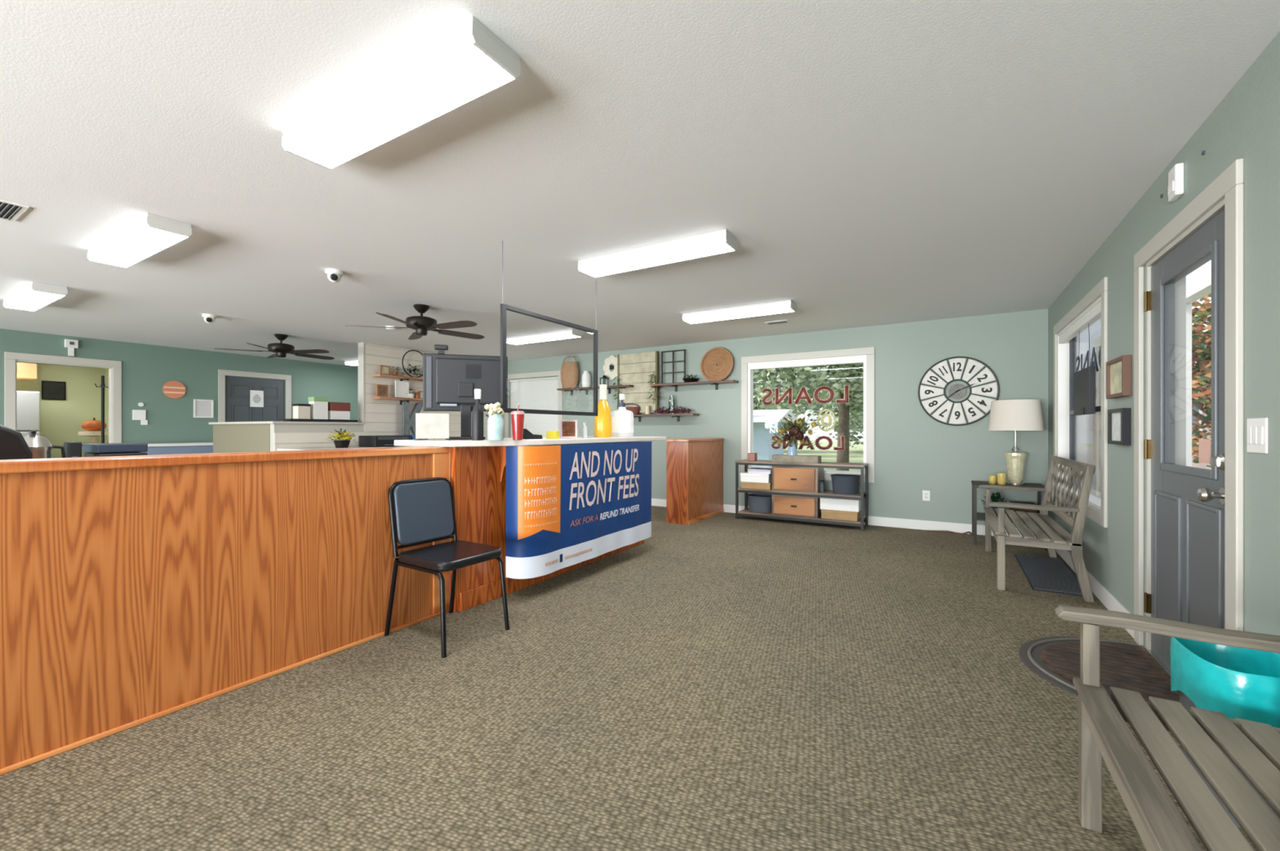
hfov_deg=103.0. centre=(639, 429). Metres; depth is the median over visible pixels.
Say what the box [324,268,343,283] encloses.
dome camera
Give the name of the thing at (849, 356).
window
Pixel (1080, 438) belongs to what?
window
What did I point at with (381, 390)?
frame
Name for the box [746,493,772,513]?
storage bin
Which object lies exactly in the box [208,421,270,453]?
wall
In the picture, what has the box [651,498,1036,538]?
baseboard
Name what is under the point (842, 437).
lettering
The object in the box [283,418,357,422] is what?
shelf
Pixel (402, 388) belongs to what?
frame
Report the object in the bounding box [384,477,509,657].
chair
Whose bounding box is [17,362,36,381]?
upper cabinet
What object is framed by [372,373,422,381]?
wall shelf
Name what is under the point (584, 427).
bottle
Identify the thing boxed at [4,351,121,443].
door frame
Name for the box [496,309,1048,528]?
wall
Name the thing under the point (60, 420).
wall
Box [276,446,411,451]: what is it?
countertop
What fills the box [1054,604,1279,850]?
wooden bench
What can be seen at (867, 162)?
ceiling
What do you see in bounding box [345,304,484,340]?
ceiling fan
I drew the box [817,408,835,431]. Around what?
seal
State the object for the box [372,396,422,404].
wall shelf
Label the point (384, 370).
print
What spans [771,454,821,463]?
wooden tray
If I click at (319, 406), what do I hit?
file box
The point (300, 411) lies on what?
file box
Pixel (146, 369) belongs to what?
wall
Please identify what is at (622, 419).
pump bottle
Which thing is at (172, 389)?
wall sign
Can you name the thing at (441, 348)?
webcam
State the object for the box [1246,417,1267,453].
light switch
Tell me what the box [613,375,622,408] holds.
trailing vine
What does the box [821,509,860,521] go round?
storage box
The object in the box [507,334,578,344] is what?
diffuser
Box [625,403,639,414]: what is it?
basket
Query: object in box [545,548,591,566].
print
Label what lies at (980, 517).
shelf
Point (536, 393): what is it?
window
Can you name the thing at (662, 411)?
bunch
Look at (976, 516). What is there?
side table
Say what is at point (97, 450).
printer
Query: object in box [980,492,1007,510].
potted plant
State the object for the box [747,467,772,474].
storage box
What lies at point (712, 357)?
round basket
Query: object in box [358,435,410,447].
printer
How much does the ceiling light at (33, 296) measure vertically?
0.078 m
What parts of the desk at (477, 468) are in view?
panel, rail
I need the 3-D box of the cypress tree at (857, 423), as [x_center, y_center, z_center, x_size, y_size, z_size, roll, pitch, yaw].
[12.693,-3.095,28.250,7.464,8.978,9.647,0,0,41]
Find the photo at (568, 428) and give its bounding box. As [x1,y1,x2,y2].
[562,422,575,436]
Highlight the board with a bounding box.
[617,351,657,413]
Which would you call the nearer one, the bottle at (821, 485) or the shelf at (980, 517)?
the shelf at (980, 517)
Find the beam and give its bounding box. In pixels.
[1186,268,1211,303]
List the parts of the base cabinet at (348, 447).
door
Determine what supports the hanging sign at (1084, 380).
hanging from the window at (1080, 438)
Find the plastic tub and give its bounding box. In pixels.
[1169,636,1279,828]
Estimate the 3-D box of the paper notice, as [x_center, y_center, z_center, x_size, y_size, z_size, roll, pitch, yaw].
[-6.615,-0.532,8.788,0.002,0.285,0.200,0,0,31]
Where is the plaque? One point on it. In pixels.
(611, 360)
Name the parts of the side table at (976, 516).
leg, leg, leg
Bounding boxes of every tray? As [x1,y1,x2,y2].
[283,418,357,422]
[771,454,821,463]
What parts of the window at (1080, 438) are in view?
frame, sash, glass pane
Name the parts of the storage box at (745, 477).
lid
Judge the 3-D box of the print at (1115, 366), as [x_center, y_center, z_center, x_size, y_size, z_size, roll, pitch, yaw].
[2.893,-0.312,3.083,0.002,0.191,0.316,0,0,31]
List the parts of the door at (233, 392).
raised panel, raised panel, raised panel, raised panel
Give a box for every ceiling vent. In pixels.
[0,199,29,222]
[764,320,790,324]
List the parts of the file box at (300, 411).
lid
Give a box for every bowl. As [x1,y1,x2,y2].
[682,374,699,382]
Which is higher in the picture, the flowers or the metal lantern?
the metal lantern
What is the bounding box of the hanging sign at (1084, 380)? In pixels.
[1073,324,1095,415]
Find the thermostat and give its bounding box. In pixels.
[132,402,147,425]
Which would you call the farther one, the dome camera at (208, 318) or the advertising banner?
the dome camera at (208, 318)
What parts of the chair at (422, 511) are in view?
leg, seat rail, frame, backrest, rail, leg, seat, leg, leg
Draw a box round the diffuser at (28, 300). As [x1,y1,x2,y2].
[5,291,65,311]
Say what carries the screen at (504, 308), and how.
hanging from the ceiling
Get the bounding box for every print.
[377,386,386,395]
[381,366,388,373]
[396,382,407,397]
[524,462,557,528]
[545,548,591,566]
[1110,360,1121,395]
[1111,412,1120,440]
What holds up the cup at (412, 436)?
on the countertop
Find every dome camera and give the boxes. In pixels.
[201,314,217,323]
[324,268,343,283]
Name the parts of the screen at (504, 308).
frame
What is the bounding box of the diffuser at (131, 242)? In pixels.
[88,218,148,260]
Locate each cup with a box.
[410,434,415,439]
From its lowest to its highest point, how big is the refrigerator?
1.720 m
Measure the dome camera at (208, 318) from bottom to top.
0.096 m
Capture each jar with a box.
[414,391,419,399]
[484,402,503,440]
[582,371,591,387]
[668,395,675,413]
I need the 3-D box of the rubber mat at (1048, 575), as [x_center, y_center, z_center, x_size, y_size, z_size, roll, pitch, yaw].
[3.314,1.163,4.131,0.340,0.014,1.200,0,0,31]
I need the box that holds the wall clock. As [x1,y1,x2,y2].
[917,356,999,426]
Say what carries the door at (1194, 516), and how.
in the wall at (1245, 125)
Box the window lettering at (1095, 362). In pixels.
[1075,345,1101,372]
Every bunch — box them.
[652,406,671,413]
[667,405,690,413]
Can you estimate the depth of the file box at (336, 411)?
7.10 m
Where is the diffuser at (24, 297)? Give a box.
[4,285,33,307]
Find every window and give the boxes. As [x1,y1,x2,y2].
[504,370,562,438]
[741,346,874,483]
[1053,276,1107,528]
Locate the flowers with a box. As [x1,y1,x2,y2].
[326,428,355,448]
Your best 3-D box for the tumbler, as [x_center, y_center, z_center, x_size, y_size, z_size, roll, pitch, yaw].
[-0.821,-0.050,3.417,0.090,0.241,0.090,0,0,31]
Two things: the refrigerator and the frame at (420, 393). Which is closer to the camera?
the refrigerator
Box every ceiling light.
[2,281,67,311]
[87,213,191,268]
[281,15,520,169]
[344,359,357,365]
[506,328,582,345]
[577,229,737,277]
[682,299,796,324]
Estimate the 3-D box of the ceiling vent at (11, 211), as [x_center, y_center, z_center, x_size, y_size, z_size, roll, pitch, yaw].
[-3.678,-1.264,2.924,0.380,0.012,0.160,0,0,31]
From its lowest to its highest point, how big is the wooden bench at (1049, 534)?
0.930 m
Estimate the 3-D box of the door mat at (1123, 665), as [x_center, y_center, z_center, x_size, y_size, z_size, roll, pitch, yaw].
[2.196,1.161,2.482,0.560,0.018,1.000,0,0,31]
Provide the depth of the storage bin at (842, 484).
6.04 m
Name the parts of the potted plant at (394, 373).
pot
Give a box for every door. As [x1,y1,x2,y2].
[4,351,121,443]
[217,369,291,422]
[1133,158,1243,679]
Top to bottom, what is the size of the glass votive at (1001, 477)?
0.115 m
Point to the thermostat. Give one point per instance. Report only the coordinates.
(137, 415)
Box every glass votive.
[988,475,996,484]
[997,473,1005,484]
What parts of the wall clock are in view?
number plate, number plate, number plate, number plate, number plate, number plate, number plate, number plate, number plate, number plate, number plate, number plate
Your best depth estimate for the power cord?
5.73 m
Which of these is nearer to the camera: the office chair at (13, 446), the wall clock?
the office chair at (13, 446)
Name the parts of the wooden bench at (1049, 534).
leg, arm post, leg, arm post, armrest, rail, armrest, rail, leg, rail, rail, leg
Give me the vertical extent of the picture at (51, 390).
0.300 m
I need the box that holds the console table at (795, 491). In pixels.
[734,459,868,531]
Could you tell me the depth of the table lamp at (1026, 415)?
5.13 m
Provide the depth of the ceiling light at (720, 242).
3.52 m
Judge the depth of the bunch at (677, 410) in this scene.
7.44 m
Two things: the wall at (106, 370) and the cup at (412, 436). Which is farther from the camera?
the wall at (106, 370)
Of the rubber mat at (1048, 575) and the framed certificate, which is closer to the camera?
the rubber mat at (1048, 575)
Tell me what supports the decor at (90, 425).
on the table
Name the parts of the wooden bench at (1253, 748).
arm post, leg, armrest, rail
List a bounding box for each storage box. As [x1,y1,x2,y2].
[740,471,772,483]
[741,481,772,489]
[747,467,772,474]
[819,497,860,512]
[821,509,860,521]
[1008,501,1036,519]
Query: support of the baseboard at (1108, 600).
attached to the wall at (1245, 125)
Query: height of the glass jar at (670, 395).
0.280 m
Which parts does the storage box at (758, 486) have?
lid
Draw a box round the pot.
[747,453,757,461]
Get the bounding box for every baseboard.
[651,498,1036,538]
[1054,549,1133,638]
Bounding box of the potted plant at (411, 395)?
[406,388,418,398]
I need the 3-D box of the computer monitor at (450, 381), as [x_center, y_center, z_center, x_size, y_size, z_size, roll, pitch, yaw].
[-1.235,-0.230,3.617,0.570,0.600,0.220,0,0,-16]
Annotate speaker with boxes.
[63,441,81,457]
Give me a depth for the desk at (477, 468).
3.44 m
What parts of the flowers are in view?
pot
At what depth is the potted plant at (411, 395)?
7.91 m
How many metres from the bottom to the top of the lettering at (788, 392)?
0.230 m
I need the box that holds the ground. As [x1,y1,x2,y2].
[783,440,863,471]
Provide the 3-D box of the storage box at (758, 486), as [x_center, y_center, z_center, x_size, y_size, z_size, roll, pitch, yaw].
[1.564,0.726,6.696,0.390,0.085,0.280,0,0,31]
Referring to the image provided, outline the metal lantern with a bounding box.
[599,375,608,386]
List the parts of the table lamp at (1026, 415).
stem, lamp shade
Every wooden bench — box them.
[977,456,1096,602]
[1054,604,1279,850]
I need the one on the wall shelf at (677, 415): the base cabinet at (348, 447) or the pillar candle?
the pillar candle
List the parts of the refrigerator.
door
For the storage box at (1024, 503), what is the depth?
5.15 m
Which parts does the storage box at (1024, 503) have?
lid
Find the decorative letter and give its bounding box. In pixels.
[401,401,422,435]
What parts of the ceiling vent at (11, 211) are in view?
duct shadow plate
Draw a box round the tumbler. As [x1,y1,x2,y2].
[511,404,524,439]
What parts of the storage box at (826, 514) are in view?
lid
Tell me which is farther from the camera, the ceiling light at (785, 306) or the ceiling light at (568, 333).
the ceiling light at (568, 333)
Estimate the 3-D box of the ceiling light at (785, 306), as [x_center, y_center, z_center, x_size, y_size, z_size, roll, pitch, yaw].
[1.022,-1.231,5.365,1.184,0.078,0.210,0,0,31]
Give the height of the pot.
0.102 m
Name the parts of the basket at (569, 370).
handle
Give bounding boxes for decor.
[77,417,108,444]
[661,349,685,383]
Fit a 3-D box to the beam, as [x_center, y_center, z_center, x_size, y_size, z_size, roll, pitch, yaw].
[5.270,-1.490,4.351,0.140,0.160,10.500,0,0,31]
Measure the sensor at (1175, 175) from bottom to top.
0.140 m
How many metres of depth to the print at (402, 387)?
7.81 m
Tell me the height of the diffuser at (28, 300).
0.001 m
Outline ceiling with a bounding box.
[0,0,1279,366]
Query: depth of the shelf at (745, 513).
6.28 m
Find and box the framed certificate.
[193,399,213,417]
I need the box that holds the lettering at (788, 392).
[761,385,848,404]
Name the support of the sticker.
attached to the door at (1194, 516)
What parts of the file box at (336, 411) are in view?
lid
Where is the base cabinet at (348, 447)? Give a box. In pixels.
[276,446,449,481]
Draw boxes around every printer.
[82,443,147,457]
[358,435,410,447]
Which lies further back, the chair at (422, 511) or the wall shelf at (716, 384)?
the wall shelf at (716, 384)
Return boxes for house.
[753,409,796,467]
[1191,343,1211,470]
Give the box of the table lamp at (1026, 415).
[987,399,1044,485]
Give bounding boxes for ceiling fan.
[213,333,334,359]
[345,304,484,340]
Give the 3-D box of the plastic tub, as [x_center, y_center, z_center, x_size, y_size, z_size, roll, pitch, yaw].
[1.860,0.933,1.598,0.244,0.474,0.389,0,0,31]
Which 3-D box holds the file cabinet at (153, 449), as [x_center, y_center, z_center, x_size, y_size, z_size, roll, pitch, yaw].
[-6.887,0.677,7.644,0.565,0.945,1.080,0,0,31]
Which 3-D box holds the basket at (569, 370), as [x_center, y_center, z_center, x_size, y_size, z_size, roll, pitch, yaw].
[-1.179,-0.965,8.529,0.360,0.550,0.198,0,0,31]
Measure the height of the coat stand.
1.950 m
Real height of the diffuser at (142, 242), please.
0.001 m
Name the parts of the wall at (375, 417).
corner trim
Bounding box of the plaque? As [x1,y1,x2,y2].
[602,355,617,380]
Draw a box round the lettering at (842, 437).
[771,435,844,450]
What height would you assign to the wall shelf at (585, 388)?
0.110 m
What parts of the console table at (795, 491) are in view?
leg, leg, drawer, drawer, rail, shelf rail, shelf rail, leg, leg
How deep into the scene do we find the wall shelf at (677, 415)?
7.53 m
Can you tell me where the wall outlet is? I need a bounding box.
[922,490,929,501]
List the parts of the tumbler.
lid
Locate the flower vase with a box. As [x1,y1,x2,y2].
[766,413,821,456]
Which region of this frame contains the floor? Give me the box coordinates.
[0,506,1257,850]
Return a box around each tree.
[753,363,863,471]
[753,368,816,413]
[754,394,808,434]
[789,368,863,448]
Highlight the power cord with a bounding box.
[926,530,972,534]
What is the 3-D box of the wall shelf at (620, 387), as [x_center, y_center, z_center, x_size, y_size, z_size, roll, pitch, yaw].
[-0.399,-0.635,8.069,0.670,0.110,0.200,0,0,31]
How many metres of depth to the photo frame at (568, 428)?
4.11 m
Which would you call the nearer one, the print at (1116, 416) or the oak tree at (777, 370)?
the print at (1116, 416)
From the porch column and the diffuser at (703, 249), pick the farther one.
the porch column
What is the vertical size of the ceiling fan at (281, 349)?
0.305 m
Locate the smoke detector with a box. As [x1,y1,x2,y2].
[386,325,396,330]
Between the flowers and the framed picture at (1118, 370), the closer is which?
the framed picture at (1118, 370)
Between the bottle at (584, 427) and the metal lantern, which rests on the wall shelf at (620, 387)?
the metal lantern
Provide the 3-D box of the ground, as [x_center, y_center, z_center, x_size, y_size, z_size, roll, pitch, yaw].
[17.311,1.355,28.645,80.000,0.130,53.060,0,0,31]
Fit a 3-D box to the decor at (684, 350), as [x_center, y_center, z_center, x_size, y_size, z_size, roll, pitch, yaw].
[0.496,-0.930,7.587,0.396,0.500,0.024,0,0,31]
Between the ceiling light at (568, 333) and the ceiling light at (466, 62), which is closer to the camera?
the ceiling light at (466, 62)
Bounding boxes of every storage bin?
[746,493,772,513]
[830,474,859,494]
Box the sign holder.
[414,412,449,440]
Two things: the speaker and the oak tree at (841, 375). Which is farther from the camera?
the oak tree at (841, 375)
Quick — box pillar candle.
[645,404,649,414]
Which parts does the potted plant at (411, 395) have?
pot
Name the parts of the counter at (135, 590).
moulding, rail, post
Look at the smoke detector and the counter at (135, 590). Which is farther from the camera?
the smoke detector
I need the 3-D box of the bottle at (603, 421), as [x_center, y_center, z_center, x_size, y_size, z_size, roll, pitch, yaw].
[-0.332,-0.168,4.594,0.168,0.475,0.168,0,0,31]
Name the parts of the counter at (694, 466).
panel, panel, moulding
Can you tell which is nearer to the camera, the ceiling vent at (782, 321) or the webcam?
the webcam
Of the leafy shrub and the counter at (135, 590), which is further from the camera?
the leafy shrub
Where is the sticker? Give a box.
[1199,439,1210,463]
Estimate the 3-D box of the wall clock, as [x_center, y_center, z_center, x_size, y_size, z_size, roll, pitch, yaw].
[3.590,-0.435,5.757,0.785,0.785,0.029,0,0,31]
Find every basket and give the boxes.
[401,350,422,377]
[560,355,578,388]
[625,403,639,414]
[700,346,733,381]
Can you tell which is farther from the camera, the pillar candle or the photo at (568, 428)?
the pillar candle
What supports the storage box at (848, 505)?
on the storage box at (826, 514)
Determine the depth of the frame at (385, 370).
7.58 m
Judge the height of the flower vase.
0.600 m
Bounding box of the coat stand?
[94,375,107,443]
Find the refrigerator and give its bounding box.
[17,391,39,436]
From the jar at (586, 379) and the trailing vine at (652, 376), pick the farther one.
the jar at (586, 379)
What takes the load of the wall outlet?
attached to the wall at (914, 452)
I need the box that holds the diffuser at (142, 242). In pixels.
[91,226,188,267]
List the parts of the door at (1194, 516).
panel, glazing frame, panel, knob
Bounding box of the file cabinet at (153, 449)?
[144,442,213,455]
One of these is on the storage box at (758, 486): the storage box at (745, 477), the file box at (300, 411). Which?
the storage box at (745, 477)
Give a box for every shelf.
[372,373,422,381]
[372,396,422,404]
[556,386,593,395]
[597,384,633,394]
[633,413,698,422]
[650,380,738,391]
[737,487,865,497]
[737,507,865,524]
[977,512,1035,524]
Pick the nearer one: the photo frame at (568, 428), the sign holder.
the sign holder
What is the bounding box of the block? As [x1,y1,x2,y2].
[546,431,559,439]
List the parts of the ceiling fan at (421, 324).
blade, blade, blade, motor, blade, blade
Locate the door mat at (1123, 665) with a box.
[1018,636,1179,702]
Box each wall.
[0,328,357,444]
[17,364,105,458]
[105,368,108,443]
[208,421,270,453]
[265,342,496,451]
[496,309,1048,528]
[1048,31,1279,654]
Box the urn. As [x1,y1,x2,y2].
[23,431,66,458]
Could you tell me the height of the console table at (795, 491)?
0.760 m
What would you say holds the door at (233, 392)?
in the wall at (146, 369)
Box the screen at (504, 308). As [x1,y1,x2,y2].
[500,240,597,416]
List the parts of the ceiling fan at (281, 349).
blade, blade, blade, motor, blade, blade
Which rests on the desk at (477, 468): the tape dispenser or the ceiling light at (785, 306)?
the tape dispenser
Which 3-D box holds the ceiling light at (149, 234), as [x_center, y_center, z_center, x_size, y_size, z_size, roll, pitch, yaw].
[-3.337,-1.231,3.372,1.184,0.078,0.210,0,0,31]
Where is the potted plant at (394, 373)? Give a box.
[390,367,400,375]
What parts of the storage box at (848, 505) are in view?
lid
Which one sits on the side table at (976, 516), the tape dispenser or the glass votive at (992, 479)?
the glass votive at (992, 479)
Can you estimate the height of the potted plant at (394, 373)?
0.140 m
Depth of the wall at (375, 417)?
7.50 m
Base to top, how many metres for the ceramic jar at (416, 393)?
0.110 m
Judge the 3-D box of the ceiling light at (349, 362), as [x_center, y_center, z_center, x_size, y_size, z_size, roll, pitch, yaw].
[-4.876,-1.231,9.139,1.184,0.078,0.210,0,0,31]
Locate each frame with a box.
[376,384,387,396]
[379,364,390,374]
[395,380,408,398]
[418,391,422,399]
[560,419,577,438]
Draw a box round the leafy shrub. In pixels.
[1191,293,1211,467]
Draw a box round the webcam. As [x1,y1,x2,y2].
[434,344,448,354]
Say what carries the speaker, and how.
on the desk
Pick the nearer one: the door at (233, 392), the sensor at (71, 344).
the sensor at (71, 344)
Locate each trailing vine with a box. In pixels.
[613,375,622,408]
[645,370,662,404]
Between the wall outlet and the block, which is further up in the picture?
the block
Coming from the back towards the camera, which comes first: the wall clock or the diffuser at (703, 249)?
the wall clock
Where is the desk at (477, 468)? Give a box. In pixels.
[394,436,666,613]
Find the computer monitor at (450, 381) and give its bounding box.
[422,353,507,439]
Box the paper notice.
[249,390,263,407]
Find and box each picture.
[41,380,66,400]
[1106,355,1132,399]
[1107,408,1130,445]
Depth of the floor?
1.95 m
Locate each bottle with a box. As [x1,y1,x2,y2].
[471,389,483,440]
[582,422,586,438]
[594,384,612,437]
[611,394,633,437]
[819,480,824,493]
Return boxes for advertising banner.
[505,441,651,579]
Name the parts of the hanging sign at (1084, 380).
cord, cord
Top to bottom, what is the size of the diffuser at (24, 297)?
0.054 m
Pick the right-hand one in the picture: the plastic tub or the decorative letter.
the plastic tub
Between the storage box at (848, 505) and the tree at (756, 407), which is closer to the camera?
the storage box at (848, 505)
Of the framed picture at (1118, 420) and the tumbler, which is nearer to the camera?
the framed picture at (1118, 420)
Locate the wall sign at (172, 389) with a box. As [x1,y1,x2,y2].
[162,381,186,398]
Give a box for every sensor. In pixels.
[64,338,78,356]
[1168,163,1184,201]
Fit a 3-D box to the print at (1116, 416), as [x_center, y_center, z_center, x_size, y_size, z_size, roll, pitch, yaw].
[2.890,-0.018,3.076,0.002,0.171,0.261,0,0,31]
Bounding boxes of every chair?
[0,424,32,460]
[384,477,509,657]
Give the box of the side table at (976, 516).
[971,480,1047,551]
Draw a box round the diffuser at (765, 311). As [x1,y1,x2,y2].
[684,307,794,324]
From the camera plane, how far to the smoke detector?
6.25 m
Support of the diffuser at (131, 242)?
attached to the ceiling light at (149, 234)
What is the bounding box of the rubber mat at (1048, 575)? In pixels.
[1013,554,1093,598]
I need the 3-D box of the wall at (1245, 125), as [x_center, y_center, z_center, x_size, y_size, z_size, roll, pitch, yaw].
[1.429,-0.050,0.480,0.140,2.440,11.580,0,0,31]
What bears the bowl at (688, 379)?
on the wall shelf at (716, 384)
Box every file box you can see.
[292,404,311,419]
[308,396,328,419]
[328,402,350,419]
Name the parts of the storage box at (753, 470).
lid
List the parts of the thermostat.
plate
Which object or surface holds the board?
on the wall shelf at (677, 415)
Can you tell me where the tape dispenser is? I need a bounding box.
[522,426,542,439]
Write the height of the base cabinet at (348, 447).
0.930 m
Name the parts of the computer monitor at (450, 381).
vesa plate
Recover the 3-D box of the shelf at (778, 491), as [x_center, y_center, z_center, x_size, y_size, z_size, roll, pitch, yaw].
[2.014,0.779,6.436,1.490,0.022,0.370,0,0,31]
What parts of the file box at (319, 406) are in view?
lid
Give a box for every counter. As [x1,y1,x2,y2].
[0,446,449,775]
[665,438,724,525]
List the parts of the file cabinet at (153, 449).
drawer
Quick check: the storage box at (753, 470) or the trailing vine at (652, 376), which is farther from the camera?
the trailing vine at (652, 376)
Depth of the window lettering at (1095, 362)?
4.12 m
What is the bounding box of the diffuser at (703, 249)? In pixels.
[581,242,733,277]
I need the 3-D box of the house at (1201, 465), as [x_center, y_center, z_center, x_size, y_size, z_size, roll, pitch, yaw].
[22.514,-0.860,15.021,13.600,4.300,5.600,0,0,31]
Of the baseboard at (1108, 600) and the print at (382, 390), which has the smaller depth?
the baseboard at (1108, 600)
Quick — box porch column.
[1186,303,1191,466]

